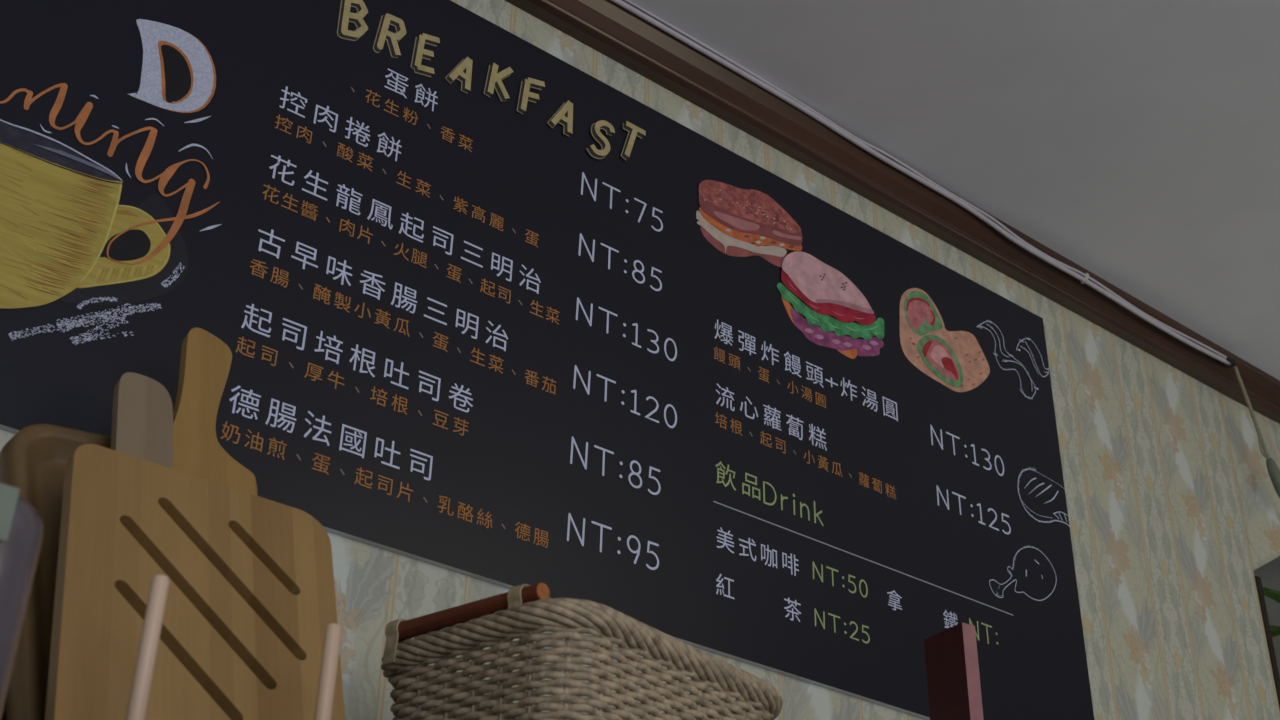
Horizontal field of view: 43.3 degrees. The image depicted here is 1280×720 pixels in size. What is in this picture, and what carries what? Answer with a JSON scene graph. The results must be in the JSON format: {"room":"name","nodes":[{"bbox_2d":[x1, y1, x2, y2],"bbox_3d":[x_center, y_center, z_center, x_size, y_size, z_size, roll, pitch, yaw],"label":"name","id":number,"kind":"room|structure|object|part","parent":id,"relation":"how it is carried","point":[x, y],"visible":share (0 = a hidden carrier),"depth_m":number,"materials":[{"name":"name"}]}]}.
{"room":"eatery","nodes":[
{"label":"eatery","id":0,"kind":"room"},
{"bbox_2d":[0,0,1279,719],"bbox_3d":[-0.697,0.394,1.600,4.874,2.735,0.120,23,-37,-32],"label":"wall","id":1,"kind":"structure","parent":0,"point":[1173,626],"depth_m":3.03,"materials":[{"name":"paper"}]},
{"bbox_2d":[1,699,5,719],"bbox_3d":[-0.489,0.395,1.395,0.340,0.190,0.015,23,-37,-32],"label":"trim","id":2,"kind":"structure","parent":1,"relation":"attached to","point":[3,717],"depth_m":1.38,"materials":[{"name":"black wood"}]},
{"bbox_2d":[0,0,1093,719],"bbox_3d":[-0.179,-0.105,2.267,2.456,0.894,0.014,23,-37,-32],"label":"menu board","id":3,"kind":"object","parent":1,"relation":"attached to","point":[484,309],"visible":1,"depth_m":2.26,"materials":[{"name":"black"}]},
{"bbox_2d":[505,0,1279,423],"bbox_3d":[0.211,-0.428,2.787,7.000,0.073,0.053,23,-37,-32],"label":"trim","id":4,"kind":"structure","parent":1,"relation":"attached to","point":[604,26],"depth_m":2.92,"materials":[{"name":"brown wood"}]},
{"bbox_2d":[610,0,1235,366],"bbox_3d":[-0.568,-0.793,2.229,4.750,0.054,0.016,23,-37,-32],"label":"cable","id":5,"kind":"object","parent":1,"relation":"attached to","point":[744,72],"visible":1,"depth_m":2.95,"materials":[{"name":"grey plastic"}]},
{"bbox_2d":[1233,366,1279,497],"bbox_3d":[1.314,0.156,3.408,0.101,0.297,0.023,23,-37,-32],"label":"rope","id":6,"kind":"object","parent":1,"relation":"hanging from","point":[1273,470],"visible":1,"depth_m":3.38,"materials":[{"name":"grey plastic"}]},
{"bbox_2d":[1254,576,1279,707],"bbox_3d":[1.205,1.425,2.767,0.016,2.231,0.124,23,-37,-32],"label":"trim","id":7,"kind":"structure","parent":1,"relation":"attached to","point":[1264,613],"depth_m":3.23,"materials":[{"name":"black wood"}]},
{"bbox_3d":[-0.098,0.577,1.450,1.730,0.050,0.691,23,-37,-32],"label":"trim","id":8,"kind":"structure","parent":1,"relation":"attached to","visible":0},
{"bbox_2d":[0,483,42,719],"bbox_3d":[-0.502,0.184,1.047,0.169,0.198,0.171,23,-37,-32],"label":"plastic container","id":9,"kind":"object","parent":8,"relation":"on","point":[21,526],"visible":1,"depth_m":1.05,"materials":[{"name":"plastic"}]},
{"bbox_2d":[0,424,110,719],"bbox_3d":[-0.455,0.253,1.448,0.267,0.465,0.186,23,-37,-32],"label":"wooden tray","id":10,"kind":"object","parent":8,"relation":"on","point":[34,460],"visible":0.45,"depth_m":1.48,"materials":[{"name":"brown wood"}]},
{"bbox_2d":[111,372,172,468],"bbox_3d":[-0.441,0.212,1.410,0.121,0.539,0.206,23,-37,-32],"label":"cutting board","id":11,"kind":"object","parent":8,"relation":"on","point":[142,414],"visible":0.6,"depth_m":1.56,"materials":[{"name":"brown wood"}]},
{"bbox_2d":[45,444,344,719],"bbox_3d":[-0.371,0.263,1.370,0.259,0.407,0.164,23,-37,-32],"label":"chopping board","id":12,"kind":"object","parent":8,"relation":"on","point":[251,600],"visible":1,"depth_m":1.41,"materials":[{"name":"brown wood"}]},
{"bbox_2d":[173,328,256,495],"bbox_3d":[-0.413,0.203,1.499,0.129,0.655,0.249,23,-37,-32],"label":"paddle board","id":13,"kind":"object","parent":8,"relation":"on","point":[205,362],"visible":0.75,"depth_m":1.64,"materials":[{"name":"orange wood"}]},
{"bbox_2d":[125,575,341,719],"bbox_3d":[-0.308,0.280,1.221,0.278,0.216,0.058,23,-37,-32],"label":"rack","id":14,"kind":"object","parent":8,"relation":"on","point":[152,625],"visible":1,"depth_m":1.23,"materials":[{"name":"brown wood"}]},
{"bbox_2d":[381,583,782,719],"bbox_3d":[-0.061,0.464,1.648,0.300,0.348,0.393,-22,-38,33],"label":"wicker basket","id":15,"kind":"object","parent":8,"relation":"on","point":[421,691],"visible":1,"depth_m":1.57,"materials":[{"name":"beige wicker"}]},
{"bbox_3d":[-0.175,0.254,1.615,0.203,0.019,0.019,-20,-37,31],"label":"stick handle","id":16,"kind":"part","parent":15,"relation":"part of","materials":[{"name":"red wood"}]},
{"bbox_2d":[924,622,983,719],"bbox_3d":[0.370,0.525,1.837,0.021,0.453,0.070,18,-35,-26],"label":"box","id":17,"kind":"object","parent":8,"relation":"on","point":[951,655],"visible":1,"depth_m":1.91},
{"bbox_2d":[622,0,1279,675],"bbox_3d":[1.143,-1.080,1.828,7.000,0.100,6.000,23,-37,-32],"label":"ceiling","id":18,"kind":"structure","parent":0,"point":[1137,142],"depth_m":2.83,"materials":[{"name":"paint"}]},
{"bbox_2d":[1263,587,1279,637],"bbox_3d":[1.788,0.633,4.144,0.722,0.446,0.714,23,-37,-32],"label":"hanging plant","id":19,"kind":"object","parent":18,"relation":"hanging from","point":[1273,594],"visible":0.32,"depth_m":4.15,"materials":[{"name":"green plant"}]},
{"bbox_2d":[1220,393,1279,570],"bbox_3d":[1.753,0.420,3.709,1.200,0.457,0.102,23,-37,-32],"label":"wall header","id":20,"kind":"structure","parent":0,"point":[1259,500],"depth_m":3.44,"materials":[{"name":"paper"}]}
]}

